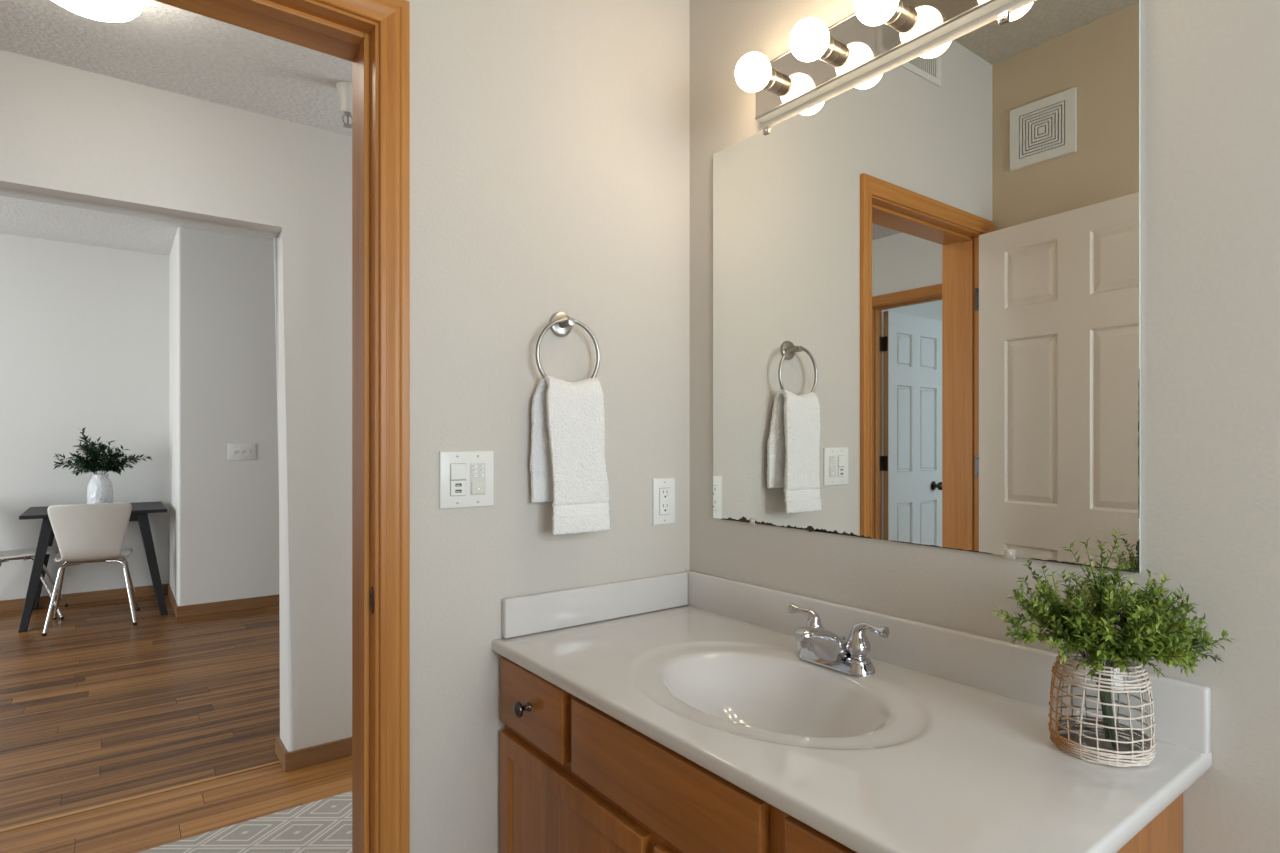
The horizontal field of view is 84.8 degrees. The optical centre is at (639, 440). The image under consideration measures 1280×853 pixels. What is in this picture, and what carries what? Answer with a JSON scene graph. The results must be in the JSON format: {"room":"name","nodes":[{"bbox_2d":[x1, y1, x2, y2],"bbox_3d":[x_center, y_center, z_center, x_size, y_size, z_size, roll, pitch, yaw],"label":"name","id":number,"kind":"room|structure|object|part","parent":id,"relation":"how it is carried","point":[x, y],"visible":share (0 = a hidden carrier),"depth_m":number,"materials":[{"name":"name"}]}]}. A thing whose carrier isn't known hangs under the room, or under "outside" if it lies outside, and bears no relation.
{"room":"bathroom","nodes":[
{"label":"bathroom","id":0,"kind":"room"},
{"bbox_2d":[0,234,168,600],"bbox_3d":[-5.400,-0.127,4.546,3.899,2.733,0.120,0,0,-37],"label":"wall","id":1,"kind":"structure","parent":0,"point":[84,329],"depth_m":5.32,"materials":[{"name":"white paint"}]},
{"bbox_2d":[0,583,168,612],"bbox_3d":[-5.300,1.198,4.538,3.749,0.085,0.012,0,0,-37],"label":"baseboard","id":2,"kind":"structure","parent":1,"relation":"attached to","point":[141,591],"depth_m":5.35,"materials":[{"name":"brown wood"}]},
{"bbox_2d":[0,196,272,255],"bbox_3d":[-3.256,-1.556,3.832,6.470,0.127,3.877,0,0,-37],"label":"ceiling","id":3,"kind":"structure","parent":0,"point":[18,217],"depth_m":4.94,"materials":[{"name":"paint"}]},
{"bbox_2d":[0,49,351,751],"bbox_3d":[-1.226,-0.190,2.820,4.200,2.860,0.179,0,0,-37],"label":"wall","id":4,"kind":"structure","parent":0,"point":[70,136],"depth_m":2.65,"materials":[{"name":"white paint"}]},
{"bbox_2d":[275,735,286,770],"bbox_3d":[-1.385,1.205,2.708,0.012,0.070,0.191,0,0,-37],"label":"baseboard","id":5,"kind":"structure","parent":4,"relation":"attached to","point":[280,750],"depth_m":2.70,"materials":[{"name":"brown wood"}]},
{"bbox_2d":[285,737,351,771],"bbox_3d":[-0.649,1.205,3.134,1.700,0.070,0.012,0,0,-37],"label":"baseboard","id":6,"kind":"structure","parent":4,"relation":"attached to","point":[329,751],"depth_m":2.69,"materials":[{"name":"brown wood"}]},
{"bbox_2d":[0,594,351,852],"bbox_3d":[-2.756,1.270,3.167,6.470,0.060,5.540,0,0,-37],"label":"floor","id":7,"kind":"structure","parent":0,"point":[101,708],"depth_m":3.02,"materials":[{"name":"brown wood"}]},
{"bbox_2d":[0,546,67,619],"bbox_3d":[-4.353,0.825,4.888,0.549,0.831,0.493,0,0,-37],"label":"dining chair","id":8,"kind":"object","parent":7,"relation":"on","point":[28,553],"visible":0.82,"depth_m":4.88,"materials":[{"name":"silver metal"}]},
{"bbox_3d":[-4.132,1.022,4.843,0.267,0.419,0.059,0,0,3],"label":"leg","id":9,"kind":"part","parent":8,"relation":"part of","materials":[{"name":"silver metal"}]},
{"bbox_3d":[-4.335,1.022,5.113,0.059,0.419,0.267,0,0,13],"label":"leg","id":10,"kind":"part","parent":8,"relation":"part of","materials":[{"name":"silver metal"}]},
{"bbox_2d":[42,502,139,635],"bbox_3d":[-3.717,0.825,4.774,0.493,0.831,0.549,0,0,-34],"label":"dining chair","id":11,"kind":"object","parent":7,"relation":"on","point":[84,533],"visible":1,"depth_m":4.60,"materials":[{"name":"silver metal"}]},
{"bbox_3d":[-3.940,1.022,4.804,0.267,0.419,0.059,0,0,16],"label":"leg","id":12,"kind":"part","parent":11,"relation":"part of","materials":[{"name":"silver metal"}]},
{"bbox_3d":[-3.769,1.022,4.577,0.176,0.419,0.212,0,0,-34],"label":"leg","id":13,"kind":"part","parent":11,"relation":"part of","materials":[{"name":"silver metal"}]},
{"bbox_3d":[-3.508,1.022,4.767,0.267,0.419,0.059,0,0,16],"label":"leg","id":14,"kind":"part","parent":11,"relation":"part of","materials":[{"name":"silver metal"}]},
{"bbox_3d":[-3.660,1.022,4.993,0.059,0.419,0.267,0,0,6],"label":"leg","id":15,"kind":"part","parent":11,"relation":"part of","materials":[{"name":"silver metal"}]},
{"bbox_2d":[18,501,167,632],"bbox_3d":[-3.921,0.864,5.072,0.801,0.752,0.784,0,0,-37],"label":"dining table","id":16,"kind":"object","parent":7,"relation":"on","point":[139,511],"visible":0.78,"depth_m":4.95,"materials":[{"name":"black paint"}]},
{"bbox_3d":[-3.972,0.876,4.619,0.076,0.728,0.205,0,0,31],"label":"leg","id":17,"kind":"part","parent":16,"relation":"part of","materials":[{"name":"black paint"}]},
{"bbox_3d":[-4.371,0.876,5.149,0.205,0.728,0.076,0,0,-15],"label":"leg","id":18,"kind":"part","parent":16,"relation":"part of","materials":[{"name":"black paint"}]},
{"bbox_2d":[87,474,112,503],"bbox_3d":[-3.964,0.367,5.149,0.154,0.239,0.154,0,0,-37],"label":"ceramic vase","id":19,"kind":"object","parent":16,"relation":"on","point":[100,488],"visible":0.78,"depth_m":5.10,"materials":[{"name":"white ceramic"}]},
{"bbox_2d":[53,427,151,475],"bbox_3d":[-3.936,0.180,5.152,0.594,0.556,0.310,0,0,-37],"label":"foliage","id":20,"kind":"object","parent":19,"relation":"in","point":[109,461],"visible":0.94,"depth_m":5.10,"materials":[{"name":"green plant"}]},
{"bbox_3d":[-3.870,0.876,5.526,0.076,0.728,0.205,0,0,31],"label":"leg","id":21,"kind":"part","parent":16,"relation":"part of","materials":[{"name":"black paint"}]},
{"bbox_3d":[-3.471,0.876,4.991,0.178,0.728,0.114,0,0,-37],"label":"leg","id":22,"kind":"part","parent":16,"relation":"part of","materials":[{"name":"black paint"}]},
{"bbox_2d":[0,761,279,832],"bbox_3d":[-1.955,1.238,2.275,1.420,0.004,0.015,0,0,-37],"label":"floor strip","id":23,"kind":"object","parent":7,"relation":"on","point":[276,762],"visible":1,"depth_m":2.43,"materials":[{"name":"brown wood"}]},
{"bbox_2d":[137,791,351,852],"bbox_3d":[-0.930,1.235,2.052,2.550,0.008,0.763,0,0,-37],"label":"runner rug","id":24,"kind":"object","parent":7,"relation":"on","point":[324,825],"visible":0.09,"depth_m":2.20,"materials":[{"name":"grey fabric"}]},
{"bbox_2d":[0,0,351,136],"bbox_3d":[-0.962,-1.411,2.069,3.720,0.419,1.339,0,0,-37],"label":"ceiling","id":25,"kind":"structure","parent":0,"point":[166,47],"depth_m":2.20,"materials":[{"name":"paint"}]},
{"bbox_2d":[52,0,143,21],"bbox_3d":[-1.377,-1.140,1.752,0.226,0.122,0.226,0,0,-37],"label":"ceiling lamp","id":26,"kind":"object","parent":25,"relation":"attached to","point":[101,10],"visible":1,"depth_m":1.77,"materials":[{"name":"white glass"}]},
{"bbox_2d":[336,81,351,127],"bbox_3d":[-0.991,-1.133,2.380,0.074,0.134,0.074,0,0,-37],"label":"sprinkler","id":27,"kind":"object","parent":25,"relation":"attached to","point":[344,88],"visible":0.66,"depth_m":2.36,"materials":[{"name":"white plastic"}]},
{"bbox_2d":[169,227,278,605],"bbox_3d":[-2.572,-0.127,6.068,2.451,2.733,1.083,0,0,-37],"label":"wall","id":28,"kind":"structure","parent":0,"point":[224,513],"depth_m":5.09,"materials":[{"name":"white paint"}]},
{"bbox_2d":[168,584,177,615],"bbox_3d":[-3.517,1.199,5.276,0.012,0.082,0.951,0,0,-37],"label":"baseboard","id":29,"kind":"structure","parent":28,"relation":"attached to","point":[170,593],"depth_m":5.21,"materials":[{"name":"brown wood"}]},
{"bbox_2d":[176,594,278,617],"bbox_3d":[-2.248,1.199,5.627,2.463,0.082,0.012,0,0,-37],"label":"baseboard","id":30,"kind":"structure","parent":28,"relation":"attached to","point":[271,600],"depth_m":5.07,"materials":[{"name":"brown wood"}]},
{"bbox_2d":[228,444,255,459],"bbox_3d":[-2.908,0.083,5.127,0.179,0.120,0.017,0,0,-37],"label":"switch plate","id":31,"kind":"object","parent":28,"relation":"attached to","point":[235,451],"visible":1,"depth_m":5.13,"materials":[{"name":"white plastic"}]},
{"bbox_2d":[406,0,689,852],"bbox_3d":[-0.511,-0.190,1.468,3.720,2.860,0.165,0,0,-37],"label":"wall","id":32,"kind":"structure","parent":0,"point":[550,139],"depth_m":1.55,"materials":[{"name":"beige paint"}]},
{"bbox_2d":[154,0,409,852],"bbox_3d":[-0.856,0.186,1.208,0.856,2.108,0.198,0,0,-37],"label":"door frame","id":33,"kind":"structure","parent":32,"relation":"attached to","point":[374,35],"depth_m":1.37,"materials":[{"name":"brown wood"}]},
{"bbox_3d":[-0.802,-0.840,1.136,0.856,0.055,0.016,0,0,-37],"label":"head casing","id":34,"kind":"part","parent":33,"relation":"part of","materials":[{"name":"brown wood"}]},
{"bbox_3d":[-0.527,0.314,1.378,0.002,0.054,0.026,0,0,-37],"label":"strike plate","id":35,"kind":"part","parent":33,"relation":"part of","materials":[{"name":"brown metal"}]},
{"bbox_3d":[-0.482,0.186,1.376,0.055,2.108,0.016,0,0,-37],"label":"casing","id":36,"kind":"part","parent":33,"relation":"part of","materials":[{"name":"brown wood"}]},
{"bbox_2d":[439,451,493,508],"bbox_3d":[-0.361,0.081,1.470,0.119,0.118,0.010,0,0,-37],"label":"switch plate","id":37,"kind":"object","parent":32,"relation":"attached to","point":[466,478],"visible":1,"depth_m":1.47,"materials":[{"name":"white plastic"}]},
{"bbox_3d":[-0.342,0.081,1.483,0.034,0.067,0.002,0,0,-37],"label":"timer panel","id":38,"kind":"part","parent":37,"relation":"part of","materials":[{"name":"white plastic"}]},
{"bbox_2d":[535,312,599,378],"bbox_3d":[-0.169,-0.201,1.588,0.168,0.188,0.052,0,0,-37],"label":"towel ring","id":39,"kind":"object","parent":32,"relation":"attached to","point":[560,324],"visible":0.79,"depth_m":1.59,"materials":[{"name":"silver metal"}]},
{"bbox_3d":[-0.165,-0.266,1.585,0.020,0.020,0.044,0,0,-37],"label":"post","id":40,"kind":"part","parent":39,"relation":"part of","materials":[{"name":"silver metal"}]},
{"bbox_2d":[652,478,674,524],"bbox_3d":[0.062,0.155,1.789,0.072,0.118,0.008,0,0,-37],"label":"outlet plate","id":41,"kind":"object","parent":32,"relation":"attached to","point":[663,489],"visible":1,"depth_m":1.78,"materials":[{"name":"white plastic"}]},
{"bbox_2d":[660,488,669,514],"bbox_3d":[0.064,0.155,1.787,0.033,0.066,0.002,0,0,-37],"label":"receptacle","id":42,"kind":"object","parent":41,"relation":"attached to","point":[664,492],"depth_m":1.79,"materials":[{"name":"white plastic"}]},
{"bbox_2d":[530,375,609,534],"bbox_3d":[-0.147,0.030,1.577,0.194,0.352,0.072,0,0,-37],"label":"hand towel","id":43,"kind":"object","parent":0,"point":[568,465],"visible":1,"depth_m":1.55,"materials":[{"name":"white fabric"}]},
{"bbox_2d":[690,0,1279,852],"bbox_3d":[1.049,-0.190,0.723,0.120,2.860,2.900,0,0,-37],"label":"wall","id":44,"kind":"structure","parent":0,"point":[1210,69],"depth_m":0.99,"materials":[{"name":"beige paint"}]},
{"bbox_2d":[735,0,1013,122],"bbox_3d":[0.409,-0.800,1.361,0.136,0.118,0.589,0,0,-37],"label":"vanity light","id":45,"kind":"object","parent":44,"relation":"attached to","point":[820,59],"visible":1,"depth_m":1.39,"materials":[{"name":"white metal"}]},
{"bbox_3d":[0.248,-0.802,1.530,0.083,0.078,0.078,0,0,-37],"label":"light bulb","id":46,"kind":"part","parent":45,"relation":"part of","materials":[{"name":"white glass"}]},
{"bbox_2d":[763,68,782,92],"bbox_3d":[0.290,-0.802,1.561,0.038,0.045,0.045,0,0,-37],"label":"bulb socket","id":47,"kind":"object","parent":45,"relation":"attached to","point":[774,84],"depth_m":1.55,"materials":[{"name":"silver metal"}]},
{"bbox_3d":[0.341,-0.802,1.407,0.083,0.078,0.078,0,0,-37],"label":"light bulb","id":48,"kind":"part","parent":45,"relation":"part of","materials":[{"name":"white glass"}]},
{"bbox_2d":[818,36,840,62],"bbox_3d":[0.383,-0.802,1.438,0.038,0.045,0.045,0,0,-37],"label":"bulb socket","id":49,"kind":"object","parent":45,"relation":"attached to","point":[832,53],"depth_m":1.43,"materials":[{"name":"silver metal"}]},
{"bbox_3d":[0.434,-0.802,1.283,0.083,0.078,0.078,0,0,-37],"label":"light bulb","id":50,"kind":"part","parent":45,"relation":"part of","materials":[{"name":"white glass"}]},
{"bbox_2d":[884,0,909,27],"bbox_3d":[0.475,-0.802,1.314,0.038,0.045,0.045,0,0,-37],"label":"bulb socket","id":51,"kind":"object","parent":45,"relation":"attached to","point":[900,18],"depth_m":1.31,"materials":[{"name":"silver metal"}]},
{"bbox_2d":[713,0,1140,572],"bbox_3d":[0.459,-0.262,1.398,0.013,0.923,0.917,0,0,-37],"label":"wall mirror","id":52,"kind":"object","parent":44,"relation":"attached to","point":[927,273],"visible":0.98,"depth_m":1.26,"materials":[{"name":"white mirror"}]},
{"bbox_2d":[685,570,1210,754],"bbox_3d":[0.452,0.385,1.401,0.020,0.092,1.097,0,0,-37],"label":"backsplash","id":53,"kind":"structure","parent":44,"relation":"attached to","point":[1182,709],"depth_m":1.23,"materials":[{"name":"stone"}]},
{"bbox_3d":[0.344,1.270,0.205,1.870,0.060,2.920,0,0,-37],"label":"floor","id":54,"kind":"structure","parent":0,"visible":0},
{"bbox_2d":[500,656,1182,852],"bbox_3d":[0.218,0.847,1.244,0.580,0.787,1.063,0,0,-37],"label":"vanity cabinet","id":55,"kind":"object","parent":54,"relation":"on","point":[575,777],"visible":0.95,"depth_m":1.16,"materials":[{"name":"brown wood"}]},
{"bbox_3d":[-0.234,0.531,1.389,0.031,0.031,0.031,0,0,-37],"label":"knob","id":56,"kind":"part","parent":55,"relation":"part of","materials":[{"name":"grey metal"}]},
{"bbox_3d":[-0.214,0.531,1.403,0.018,0.138,0.255,0,0,-37],"label":"drawer","id":57,"kind":"part","parent":55,"relation":"part of","materials":[{"name":"brown wood"}]},
{"bbox_3d":[-0.142,0.874,1.307,0.018,0.502,0.507,0,0,-37],"label":"cabinet door","id":58,"kind":"part","parent":55,"relation":"part of","materials":[{"name":"brown wood"}]},
{"bbox_3d":[0.034,0.801,1.105,0.019,0.697,1.063,0,0,-37],"label":"frame","id":59,"kind":"part","parent":55,"relation":"part of","materials":[{"name":"brown wood"}]},
{"bbox_3d":[0.182,0.874,0.876,0.018,0.502,0.514,0,0,-37],"label":"cabinet door","id":60,"kind":"part","parent":55,"relation":"part of","materials":[{"name":"brown wood"}]},
{"bbox_3d":[0.261,0.533,0.771,0.018,0.133,0.252,0,0,-37],"label":"drawer","id":61,"kind":"part","parent":55,"relation":"part of","materials":[{"name":"brown wood"}]},
{"bbox_2d":[492,570,1211,852],"bbox_3d":[0.235,0.458,1.238,0.562,0.238,1.098,0,0,-37],"label":"countertop","id":62,"kind":"structure","parent":55,"relation":"on","point":[947,747],"depth_m":1.09,"materials":[{"name":"stone"}]},
{"bbox_2d":[788,603,889,675],"bbox_3d":[0.374,0.379,1.338,0.174,0.099,0.154,0,0,10],"label":"faucet","id":63,"kind":"object","parent":62,"relation":"on","point":[818,645],"visible":1,"depth_m":1.29,"materials":[{"name":"silver metal"}]},
{"bbox_3d":[0.329,0.345,1.400,0.066,0.030,0.025,0,0,42],"label":"lever","id":64,"kind":"part","parent":63,"relation":"part of","materials":[{"name":"silver metal"}]},
{"bbox_3d":[0.344,0.382,1.387,0.046,0.056,0.046,0,0,-37],"label":"handle","id":65,"kind":"part","parent":63,"relation":"part of","materials":[{"name":"silver metal"}]},
{"bbox_3d":[0.343,0.384,1.322,0.132,0.076,0.077,0,0,-37],"label":"spout","id":66,"kind":"part","parent":63,"relation":"part of","materials":[{"name":"silver metal"}]},
{"bbox_3d":[0.406,0.382,1.305,0.046,0.056,0.046,0,0,-37],"label":"handle","id":67,"kind":"part","parent":63,"relation":"part of","materials":[{"name":"silver metal"}]},
{"bbox_3d":[0.421,0.347,1.284,0.026,0.027,0.077,0,0,-37],"label":"lever","id":68,"kind":"part","parent":63,"relation":"part of","materials":[{"name":"silver metal"}]},
{"bbox_2d":[1048,649,1155,766],"bbox_3d":[0.637,0.358,0.972,0.125,0.137,0.124,0,0,-6],"label":"wicker vase","id":69,"kind":"object","parent":62,"relation":"on","point":[1144,760],"visible":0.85,"depth_m":0.94,"materials":[{"name":"white wicker"}]},
{"bbox_2d":[992,529,1236,747],"bbox_3d":[0.639,0.271,0.951,0.264,0.297,0.212,0,0,39],"label":"sprigs","id":70,"kind":"object","parent":69,"relation":"in","point":[1146,630],"visible":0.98,"depth_m":0.94,"materials":[{"name":"green plant"}]},
{"bbox_3d":[0.644,0.363,0.965,0.008,0.112,0.026,0,0,-43],"label":"stem","id":71,"kind":"part","parent":70,"relation":"part of","materials":[{"name":"green plant"}]},
{"bbox_3d":[0.560,0.847,0.847,0.510,0.787,0.018,0,0,-37],"label":"panel","id":72,"kind":"part","parent":55,"relation":"part of","materials":[{"name":"brown wood"}]}
]}

